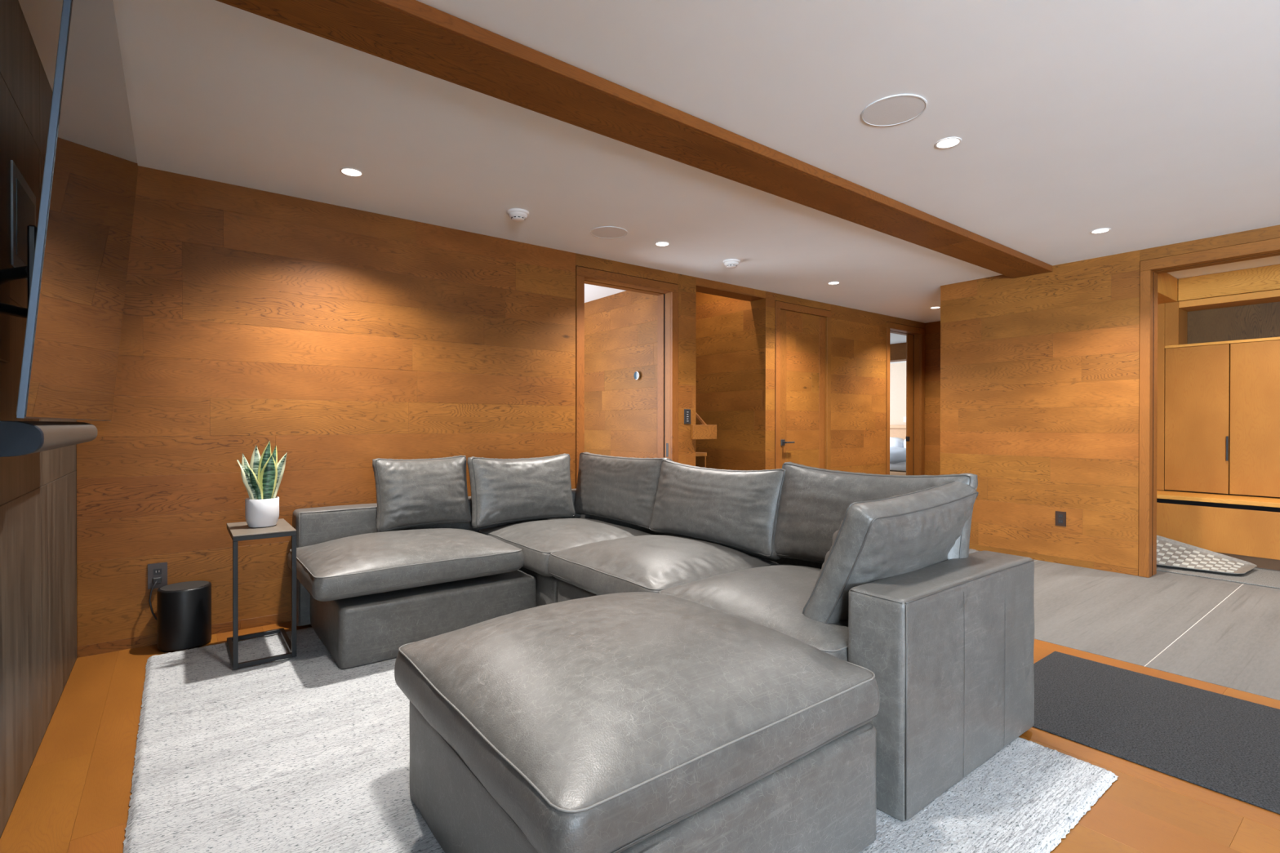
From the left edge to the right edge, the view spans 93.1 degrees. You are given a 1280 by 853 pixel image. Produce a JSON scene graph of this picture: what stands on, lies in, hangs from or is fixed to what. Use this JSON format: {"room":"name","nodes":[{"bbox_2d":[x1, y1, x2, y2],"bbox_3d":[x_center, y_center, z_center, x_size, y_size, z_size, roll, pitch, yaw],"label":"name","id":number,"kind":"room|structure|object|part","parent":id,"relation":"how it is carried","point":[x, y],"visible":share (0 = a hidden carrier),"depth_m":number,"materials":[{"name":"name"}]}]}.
{"room":"leisure room","nodes":[
{"label":"leisure room","id":0,"kind":"room"},
{"bbox_2d":[0,0,76,837],"bbox_3d":[-1.349,-0.091,0.959,0.200,2.470,4.903,0,0,-37],"label":"wall","id":1,"kind":"structure","parent":0,"point":[38,490],"depth_m":1.98,"materials":[{"name":"wood"}]},
{"bbox_2d":[0,224,37,363],"bbox_3d":[-1.583,-0.358,1.545,0.139,0.360,0.520,0,0,-37],"label":"tv bracket","id":2,"kind":"object","parent":1,"relation":"attached to","point":[7,274],"visible":0.41,"depth_m":1.62,"materials":[{"name":"black metal"}]},
{"bbox_3d":[-1.654,-0.358,1.535,0.014,0.360,0.450,0,0,-37],"label":"wall plate","id":3,"kind":"part","parent":2,"relation":"part of","materials":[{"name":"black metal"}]},
{"bbox_3d":[-1.572,-0.333,1.533,0.135,0.078,0.449,0,0,-37],"label":"arm","id":4,"kind":"part","parent":2,"relation":"part of","materials":[{"name":"metal"}]},
{"bbox_2d":[16,0,137,421],"bbox_3d":[-1.514,-0.516,1.688,0.118,0.997,1.680,0,0,-37],"label":"television","id":5,"kind":"object","parent":2,"relation":"attached to","point":[69,366],"visible":1,"depth_m":1.32,"materials":[{"name":"black"}]},
{"bbox_2d":[10,160,35,279],"bbox_3d":[-1.972,-0.636,1.944,0.008,0.310,0.370,0,0,-37],"label":"wall box","id":6,"kind":"object","parent":1,"relation":"attached to","point":[23,200],"visible":0.73,"depth_m":1.87,"materials":[{"name":"paint"}]},
{"bbox_2d":[0,420,97,457],"bbox_3d":[-1.508,0.021,1.489,0.189,0.067,1.019,0,0,-37],"label":"soundbar","id":7,"kind":"object","parent":1,"relation":"attached to","point":[17,438],"visible":1,"depth_m":1.14,"materials":[{"name":"black metal"}]},
{"bbox_2d":[75,165,924,657],"bbox_3d":[0.182,-0.576,5.946,8.890,3.400,1.167,0,0,-37],"label":"wall","id":8,"kind":"structure","parent":0,"point":[341,339],"depth_m":3.63,"materials":[{"name":"brown wood"}]},
{"bbox_2d":[147,562,167,589],"bbox_3d":[-2.510,0.776,3.156,0.080,0.130,0.007,0,0,-37],"label":"wall outlet","id":9,"kind":"object","parent":8,"relation":"attached to","point":[154,570],"visible":0.98,"depth_m":3.15,"materials":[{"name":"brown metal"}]},
{"bbox_2d":[153,568,161,575],"bbox_3d":[-2.509,0.755,3.154,0.034,0.030,0.001,0,0,-37],"label":"socket","id":10,"kind":"object","parent":9,"relation":"attached to","point":[157,571],"depth_m":3.15,"materials":[{"name":"plastic"}]},
{"bbox_2d":[575,266,678,488],"bbox_3d":[-0.139,-0.058,5.091,1.040,2.369,0.206,0,0,-37],"label":"door frame","id":11,"kind":"structure","parent":8,"relation":"in","point":[667,293],"depth_m":5.28,"materials":[{"name":"brown wood"}]},
{"bbox_3d":[-0.470,-0.021,4.725,0.070,2.299,0.026,0,0,-37],"label":"casing","id":12,"kind":"part","parent":11,"relation":"part of","materials":[{"name":"brown wood"}]},
{"bbox_3d":[-0.083,-1.207,5.014,1.040,0.070,0.026,0,0,-37],"label":"casing","id":13,"kind":"part","parent":11,"relation":"part of","materials":[{"name":"brown wood"}]},
{"bbox_3d":[0.240,0.207,5.335,0.002,0.120,0.030,0,0,-37],"label":"strike plate","id":14,"kind":"part","parent":11,"relation":"part of","materials":[{"name":"metal"}]},
{"bbox_3d":[0.301,-0.023,5.314,0.070,2.299,0.026,0,0,-37],"label":"casing","id":15,"kind":"part","parent":11,"relation":"part of","materials":[{"name":"brown wood"}]},
{"bbox_2d":[684,408,690,423],"bbox_3d":[0.422,-0.089,5.391,0.076,0.132,0.008,0,0,-37],"label":"switch","id":16,"kind":"object","parent":8,"relation":"attached to","point":[686,411],"visible":1,"depth_m":5.38,"materials":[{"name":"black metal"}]},
{"bbox_2d":[691,412,716,439],"bbox_3d":[0.551,-0.068,5.615,0.414,0.365,0.289,0,0,-37],"label":"handrail","id":17,"kind":"object","parent":8,"relation":"attached to","point":[702,431],"visible":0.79,"depth_m":5.46,"materials":[{"name":"brown wood"}]},
{"bbox_3d":[0.519,-0.117,5.744,0.308,0.269,0.044,0,0,-37],"label":"sloping rail","id":18,"kind":"part","parent":17,"relation":"part of","materials":[{"name":"brown wood"}]},
{"bbox_2d":[774,300,831,470],"bbox_3d":[1.709,-0.072,6.425,0.922,2.391,0.170,0,0,-37],"label":"door","id":19,"kind":"structure","parent":8,"relation":"in","point":[802,334],"depth_m":6.40,"materials":[{"name":"brown wood"}]},
{"bbox_3d":[1.388,-0.037,6.144,0.070,2.321,0.026,0,0,-37],"label":"casing","id":20,"kind":"part","parent":19,"relation":"part of","materials":[{"name":"brown wood"}]},
{"bbox_3d":[1.514,0.164,6.209,0.148,0.062,0.062,0,0,-37],"label":"handle","id":21,"kind":"part","parent":19,"relation":"part of","materials":[{"name":"black metal"}]},
{"bbox_3d":[1.728,-1.233,6.398,0.922,0.070,0.026,0,0,-37],"label":"casing","id":22,"kind":"part","parent":19,"relation":"part of","materials":[{"name":"brown wood"}]},
{"bbox_3d":[2.065,-0.038,6.662,0.070,2.321,0.026,0,0,-37],"label":"casing","id":23,"kind":"part","parent":19,"relation":"part of","materials":[{"name":"brown wood"}]},
{"bbox_2d":[885,321,924,475],"bbox_3d":[3.283,-0.075,7.705,0.886,2.389,0.206,0,0,-37],"label":"door frame","id":24,"kind":"structure","parent":8,"relation":"in","point":[914,335],"depth_m":7.86,"materials":[{"name":"brown wood"}]},
{"bbox_3d":[3.014,-0.039,7.386,0.070,2.319,0.026,0,0,-37],"label":"casing","id":25,"kind":"part","parent":24,"relation":"part of","materials":[{"name":"brown wood"}]},
{"bbox_3d":[3.339,-1.235,7.629,0.886,0.070,0.026,0,0,-37],"label":"casing","id":26,"kind":"part","parent":24,"relation":"part of","materials":[{"name":"brown wood"}]},
{"bbox_3d":[3.662,-0.041,7.882,0.070,2.319,0.026,0,0,-37],"label":"casing","id":27,"kind":"part","parent":24,"relation":"part of","materials":[{"name":"brown wood"}]},
{"bbox_2d":[584,290,657,457],"bbox_3d":[-2.132,-0.115,6.291,3.150,2.470,4.112,0,0,-37],"label":"wall","id":28,"kind":"structure","parent":0,"point":[620,329],"depth_m":6.07,"materials":[{"name":"brown wood"}]},
{"bbox_2d":[633,371,640,380],"bbox_3d":[-0.027,-0.490,5.841,0.028,0.084,0.084,0,0,-37],"label":"thermostat","id":29,"kind":"object","parent":28,"relation":"attached to","point":[637,375],"visible":1,"depth_m":5.82,"materials":[{"name":"metal"}]},
{"bbox_2d":[0,550,1279,852],"bbox_3d":[2.636,1.232,4.789,16.400,0.200,14.800,0,0,-37],"label":"floor","id":30,"kind":"structure","parent":0,"point":[1216,636],"depth_m":2.43,"materials":[{"name":"tile"}]},
{"bbox_2d":[148,576,211,653],"bbox_3d":[-2.368,0.957,3.126,0.260,0.351,0.214,0,0,-37],"label":"subwoofer","id":31,"kind":"object","parent":30,"relation":"on","point":[184,609],"visible":0.98,"depth_m":3.06,"materials":[{"name":"black plastic"}]},
{"bbox_3d":[-2.478,0.896,3.111,0.070,0.203,0.036,0,0,15],"label":"power cord","id":32,"kind":"part","parent":31,"relation":"part of","materials":[{"name":"black plastic"}]},
{"bbox_3d":[-2.354,0.824,3.136,0.202,0.001,0.192,0,0,-37],"label":"panel","id":33,"kind":"part","parent":31,"relation":"part of","materials":[{"name":"grey metal"}]},
{"bbox_2d":[123,626,1118,852],"bbox_3d":[-0.419,1.126,2.463,2.560,0.020,3.186,0,0,-37],"label":"area rug","id":34,"kind":"object","parent":30,"relation":"on","point":[304,753],"visible":0.23,"depth_m":1.93,"materials":[{"name":"fabric"}]},
{"bbox_2d":[226,518,296,669],"bbox_3d":[-1.889,0.803,3.019,0.254,0.610,0.445,0,0,-37],"label":"side table","id":35,"kind":"object","parent":34,"relation":"on","point":[238,531],"visible":0.96,"depth_m":2.91,"materials":[{"name":"metal"}]},
{"bbox_3d":[-1.855,0.817,2.780,0.019,0.583,0.024,0,0,-37],"label":"leg","id":36,"kind":"part","parent":35,"relation":"part of","materials":[{"name":"metal"}]},
{"bbox_3d":[-1.890,1.098,3.020,0.254,0.019,0.445,0,0,-37],"label":"foot frame","id":37,"kind":"part","parent":35,"relation":"part of","materials":[{"name":"metal"}]},
{"bbox_3d":[-1.889,0.514,3.018,0.254,0.020,0.445,0,0,-37],"label":"frame","id":38,"kind":"part","parent":35,"relation":"part of","materials":[{"name":"metal"}]},
{"bbox_2d":[236,440,287,527],"bbox_3d":[-1.883,0.285,3.030,0.157,0.425,0.167,0,0,-2],"label":"potted snake plant","id":39,"kind":"object","parent":35,"relation":"on","point":[262,478],"visible":1,"depth_m":3.01,"materials":[{"name":"green plant"}]},
{"bbox_3d":[-1.889,0.427,3.033,0.145,0.140,0.145,0,0,-37],"label":"pot","id":40,"kind":"part","parent":39,"relation":"part of","materials":[{"name":"white ceramic"}]},
{"bbox_3d":[-1.668,0.817,2.923,0.019,0.583,0.024,0,0,-37],"label":"leg","id":41,"kind":"part","parent":35,"relation":"part of","materials":[{"name":"metal"}]},
{"bbox_2d":[394,591,879,852],"bbox_3d":[-0.046,0.834,1.752,1.019,0.570,1.044,0,0,-37],"label":"ottoman","id":42,"kind":"object","parent":34,"relation":"on","point":[633,722],"visible":1,"depth_m":1.42,"materials":[{"name":"grey leather"}]},
{"bbox_2d":[287,488,1034,821],"bbox_3d":[-0.277,0.794,2.869,2.098,0.640,3.103,0,0,-37],"label":"sectional sofa","id":43,"kind":"object","parent":34,"relation":"on","point":[948,646],"visible":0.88,"depth_m":2.45,"materials":[{"name":"grey leather"}]},
{"bbox_2d":[287,528,524,601],"bbox_3d":[-1.276,0.692,3.308,1.041,0.209,0.827,0,0,-37],"label":"seat cushion","id":44,"kind":"object","parent":43,"relation":"on","point":[332,564],"depth_m":3.04,"materials":[{"name":"grey leather"}]},
{"bbox_2d":[372,455,471,532],"bbox_3d":[-1.309,0.397,3.677,0.581,0.427,0.228,0,0,-37],"label":"cushion","id":45,"kind":"object","parent":43,"relation":"on","point":[414,492],"visible":0.99,"depth_m":3.58,"materials":[{"name":"grey leather"}]},
{"bbox_3d":[-1.147,0.788,4.040,2.036,0.640,0.184,0,0,-37],"label":"backrest","id":46,"kind":"part","parent":43,"relation":"part of","materials":[{"name":"grey leather"}]},
{"bbox_2d":[466,453,575,528],"bbox_3d":[-0.777,0.417,4.058,0.754,0.454,0.224,0,0,-37],"label":"cushion","id":47,"kind":"object","parent":43,"relation":"on","point":[504,491],"visible":1,"depth_m":3.95,"materials":[{"name":"grey leather"}]},
{"bbox_2d":[478,518,652,576],"bbox_3d":[-0.464,0.717,3.846,0.836,0.206,0.957,0,0,-37],"label":"seat cushion","id":48,"kind":"object","parent":43,"relation":"on","point":[538,539],"depth_m":3.60,"materials":[{"name":"grey leather"}]},
{"bbox_2d":[573,452,672,529],"bbox_3d":[-0.142,0.417,4.084,0.194,0.455,0.993,0,0,-37],"label":"cushion","id":49,"kind":"object","parent":43,"relation":"on","point":[617,488],"visible":0.89,"depth_m":3.96,"materials":[{"name":"grey leather"}]},
{"bbox_2d":[547,534,777,595],"bbox_3d":[0.105,0.703,3.110,0.828,0.222,0.941,0,0,-37],"label":"seat cushion","id":50,"kind":"object","parent":43,"relation":"on","point":[651,563],"depth_m":2.89,"materials":[{"name":"grey leather"}]},
{"bbox_2d":[648,459,786,559],"bbox_3d":[0.400,0.423,3.309,0.255,0.438,0.965,0,0,-37],"label":"cushion","id":51,"kind":"object","parent":43,"relation":"on","point":[739,509],"visible":0.88,"depth_m":3.15,"materials":[{"name":"grey leather"}]},
{"bbox_2d":[660,564,848,662],"bbox_3d":[0.638,0.709,2.403,0.838,0.208,0.866,0,0,-37],"label":"seat cushion","id":52,"kind":"object","parent":43,"relation":"on","point":[775,597],"depth_m":2.25,"materials":[{"name":"grey leather"}]},
{"bbox_3d":[0.493,0.796,3.471,0.133,0.631,2.738,0,0,-37],"label":"backrest","id":53,"kind":"part","parent":43,"relation":"part of","materials":[{"name":"grey leather"}]},
{"bbox_2d":[774,462,977,563],"bbox_3d":[0.957,0.406,2.620,0.256,0.461,0.915,0,0,-37],"label":"cushion","id":54,"kind":"object","parent":43,"relation":"on","point":[814,502],"visible":0.52,"depth_m":2.67,"materials":[{"name":"grey leather"}]},
{"bbox_2d":[802,480,978,623],"bbox_3d":[0.909,0.442,2.163,0.757,0.472,0.302,0,0,-37],"label":"cushion","id":55,"kind":"object","parent":43,"relation":"on","point":[877,540],"visible":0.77,"depth_m":1.97,"materials":[{"name":"grey leather"}]},
{"bbox_3d":[1.058,0.803,2.069,0.940,0.632,0.198,0,0,-37],"label":"armrest","id":56,"kind":"part","parent":43,"relation":"part of","materials":[{"name":"grey leather"}]},
{"bbox_2d":[695,452,706,467],"bbox_3d":[0.496,0.686,6.227,0.914,0.874,0.802,0,0,-37],"label":"staircase","id":57,"kind":"structure","parent":30,"relation":"on","point":[700,457],"depth_m":5.83,"materials":[{"name":"brown wood"}]},
{"bbox_2d":[889,437,906,475],"bbox_3d":[5.026,0.661,11.733,2.068,0.876,2.079,0,0,-37],"label":"bed","id":58,"kind":"object","parent":30,"relation":"on","point":[897,445],"visible":0.23,"depth_m":10.81,"materials":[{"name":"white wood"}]},
{"bbox_2d":[889,437,904,448],"bbox_3d":[5.256,0.402,12.634,0.349,0.354,0.534,0,0,-37],"label":"pillow","id":59,"kind":"object","parent":58,"relation":"on","point":[894,442],"depth_m":12.43,"materials":[{"name":"white fabric"}]},
{"bbox_3d":[5.057,0.686,11.736,1.954,0.276,1.943,0,0,-37],"label":"mattress","id":60,"kind":"part","parent":58,"relation":"part of","materials":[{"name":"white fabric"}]},
{"bbox_2d":[889,446,906,464],"bbox_3d":[4.863,0.551,11.607,1.656,0.327,2.079,0,0,-37],"label":"duvet","id":61,"kind":"object","parent":58,"relation":"on","point":[897,454],"depth_m":10.75,"materials":[{"name":"grey fabric"}]},
{"bbox_2d":[903,439,906,448],"bbox_3d":[5.591,0.399,12.207,0.330,0.354,0.534,0,0,-37],"label":"pillow","id":62,"kind":"object","parent":58,"relation":"on","point":[904,441],"depth_m":12.27,"materials":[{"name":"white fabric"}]},
{"bbox_2d":[1032,651,1279,814],"bbox_3d":[2.554,1.141,1.677,0.934,0.008,2.755,0,0,-37],"label":"runner mat","id":63,"kind":"object","parent":30,"relation":"on","point":[1229,746],"visible":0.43,"depth_m":2.30,"materials":[{"name":"grey carpet"}]},
{"bbox_2d":[1156,489,1279,570],"bbox_3d":[5.915,0.868,4.174,0.895,0.540,3.845,0,0,-37],"label":"bench","id":64,"kind":"object","parent":30,"relation":"on","point":[1246,528],"visible":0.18,"depth_m":4.96,"materials":[{"name":"brown wood"}]},
{"bbox_2d":[1156,288,1279,497],"bbox_3d":[6.079,-0.265,4.293,0.506,1.717,3.845,0,0,-37],"label":"tall cabinet","id":65,"kind":"object","parent":64,"relation":"on","point":[1218,425],"visible":0.92,"depth_m":5.30,"materials":[{"name":"brown wood"}]},
{"bbox_3d":[4.961,-0.273,5.769,0.490,1.717,0.143,0,0,-37],"label":"panel","id":66,"kind":"part","parent":65,"relation":"part of","materials":[{"name":"brown wood"}]},
{"bbox_3d":[4.950,-0.066,5.399,0.022,1.293,0.425,0,0,-37],"label":"door","id":67,"kind":"part","parent":65,"relation":"part of","materials":[{"name":"brown wood"}]},
{"bbox_2d":[1164,337,1279,348],"bbox_3d":[6.127,-0.721,4.237,0.495,0.023,3.700,0,0,-37],"label":"shelf","id":68,"kind":"object","parent":65,"relation":"attached to","point":[1271,340],"depth_m":5.25,"materials":[{"name":"brown wood"}]},
{"bbox_3d":[5.060,0.189,5.225,0.016,0.211,0.013,0,0,-37],"label":"handle","id":69,"kind":"part","parent":65,"relation":"part of","materials":[{"name":"black metal"}]},
{"bbox_3d":[6.161,-1.095,4.200,0.485,0.057,3.604,0,0,-37],"label":"rail","id":70,"kind":"part","parent":65,"relation":"part of","materials":[{"name":"brown wood"}]},
{"bbox_3d":[5.213,-0.065,5.055,0.022,1.293,0.425,0,0,-37],"label":"door","id":71,"kind":"part","parent":65,"relation":"part of","materials":[{"name":"brown wood"}]},
{"bbox_3d":[5.915,0.615,4.173,0.895,0.034,3.845,0,0,-37],"label":"seat","id":72,"kind":"part","parent":64,"relation":"part of","materials":[{"name":"brown wood"}]},
{"bbox_2d":[1156,564,1279,588],"bbox_3d":[5.053,1.133,4.080,0.730,0.008,2.740,0,0,-37],"label":"mat","id":73,"kind":"object","parent":30,"relation":"on","point":[1269,578],"visible":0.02,"depth_m":4.57,"materials":[{"name":"white fabric"}]},
{"bbox_2d":[1156,535,1257,574],"bbox_3d":[4.407,1.021,4.891,0.578,0.194,0.746,0,0,-37],"label":"tray","id":74,"kind":"object","parent":73,"relation":"on","point":[1170,553],"visible":0.77,"depth_m":4.88,"materials":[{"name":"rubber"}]},
{"bbox_2d":[17,0,1279,364],"bbox_3d":[2.639,-1.413,4.777,16.400,0.150,14.800,0,0,-37],"label":"ceiling","id":75,"kind":"structure","parent":0,"point":[1154,123],"depth_m":2.66,"materials":[{"name":"paint"}]},
{"bbox_2d":[339,167,363,177],"bbox_3d":[-1.512,-1.333,3.179,0.112,0.004,0.112,0,0,-37],"label":"recessed light","id":76,"kind":"object","parent":75,"relation":"in","point":[349,171],"visible":1,"depth_m":3.17,"materials":[{"name":"white plastic"}]},
{"bbox_2d":[506,208,528,222],"bbox_3d":[-0.760,-1.311,3.782,0.136,0.052,0.136,0,0,-37],"label":"smoke detector","id":77,"kind":"object","parent":75,"relation":"attached to","point":[517,215],"visible":1,"depth_m":3.74,"materials":[{"name":"white plastic"}]},
{"bbox_2d":[590,226,627,238],"bbox_3d":[-0.213,-1.336,4.178,0.256,0.004,0.256,0,0,-37],"label":"ceiling speaker","id":78,"kind":"object","parent":75,"relation":"attached to","point":[604,232],"visible":1,"depth_m":4.17},
{"bbox_2d":[216,0,1053,278],"bbox_3d":[0.886,-1.308,3.284,6.179,0.050,0.298,0,0,-37],"label":"ceiling beam","id":79,"kind":"structure","parent":75,"relation":"attached to","point":[415,34],"depth_m":2.42,"materials":[{"name":"brown wood"}]},
{"bbox_2d":[654,241,670,246],"bbox_3d":[0.163,-1.337,4.441,0.112,0.004,0.112,0,0,-37],"label":"recessed light","id":80,"kind":"object","parent":75,"relation":"in","point":[658,243],"visible":1,"depth_m":4.43,"materials":[{"name":"white plastic"}]},
{"bbox_2d":[723,258,739,268],"bbox_3d":[0.741,-1.314,4.913,0.136,0.052,0.136,0,0,-37],"label":"smoke detector","id":81,"kind":"object","parent":75,"relation":"attached to","point":[730,263],"visible":1,"depth_m":4.87,"materials":[{"name":"white plastic"}]},
{"bbox_2d":[827,281,839,284],"bbox_3d":[1.810,-1.340,5.667,0.112,0.004,0.112,0,0,-37],"label":"recessed light","id":82,"kind":"object","parent":75,"relation":"in","point":[830,282],"visible":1,"depth_m":5.66,"materials":[{"name":"white plastic"}]},
{"bbox_2d":[861,93,927,126],"bbox_3d":[1.066,-1.327,2.551,0.256,0.004,0.256,0,0,-37],"label":"ceiling speaker","id":83,"kind":"object","parent":75,"relation":"attached to","point":[895,109],"visible":1,"depth_m":2.54},
{"bbox_2d":[934,137,961,148],"bbox_3d":[1.443,-1.328,2.841,0.112,0.004,0.112,0,0,-37],"label":"recessed light","id":84,"kind":"object","parent":75,"relation":"in","point":[948,142],"visible":1,"depth_m":2.83,"materials":[{"name":"white plastic"}]},
{"bbox_2d":[1089,227,1111,233],"bbox_3d":[3.136,-1.332,4.131,0.112,0.004,0.112,0,0,-37],"label":"recessed light","id":85,"kind":"object","parent":75,"relation":"in","point":[1104,229],"visible":1,"depth_m":4.12,"materials":[{"name":"white plastic"}]},
{"bbox_2d":[889,342,906,439],"bbox_3d":[3.497,-0.130,11.252,5.780,2.470,5.162,0,0,-37],"label":"wall","id":86,"kind":"structure","parent":0,"point":[897,351],"depth_m":13.06,"materials":[{"name":"beige paint"}]},
{"bbox_2d":[924,320,942,475],"bbox_3d":[3.393,-0.111,6.834,2.110,2.470,1.323,0,0,-37],"label":"wall","id":87,"kind":"structure","parent":0,"point":[933,331],"depth_m":7.83,"materials":[{"name":"brown wood"}]},
{"bbox_2d":[940,224,1279,576],"bbox_3d":[5.330,-0.091,2.725,0.200,2.470,7.860,0,0,-37],"label":"wall","id":88,"kind":"structure","parent":0,"point":[1040,373],"depth_m":5.05,"materials":[{"name":"brown wood"}]},
{"bbox_2d":[1055,511,1066,526],"bbox_3d":[3.466,0.760,4.996,0.007,0.120,0.075,0,0,-37],"label":"wall outlet","id":89,"kind":"object","parent":88,"relation":"attached to","point":[1060,517],"visible":1,"depth_m":4.99,"materials":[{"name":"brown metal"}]},
{"bbox_2d":[1138,237,1279,577],"bbox_3d":[4.392,-0.054,3.942,0.203,2.382,1.772,0,0,-37],"label":"door frame","id":90,"kind":"structure","parent":88,"relation":"in","point":[1149,269],"depth_m":4.55,"materials":[{"name":"brown wood"}]},
{"bbox_3d":[3.804,-0.019,4.568,0.028,2.304,0.062,0,0,-37],"label":"casing","id":91,"kind":"part","parent":90,"relation":"part of","materials":[{"name":"brown wood"}]},
{"bbox_3d":[4.324,-1.206,3.884,0.028,0.078,1.772,0,0,-37],"label":"casing","id":92,"kind":"part","parent":90,"relation":"part of","materials":[{"name":"brown wood"}]},
{"bbox_2d":[1157,263,1279,303],"bbox_3d":[5.696,-0.096,3.910,1.800,2.470,4.100,0,0,-37],"label":"wall","id":93,"kind":"structure","parent":0,"point":[1170,289],"depth_m":5.24,"materials":[{"name":"brown wood"}]}
]}

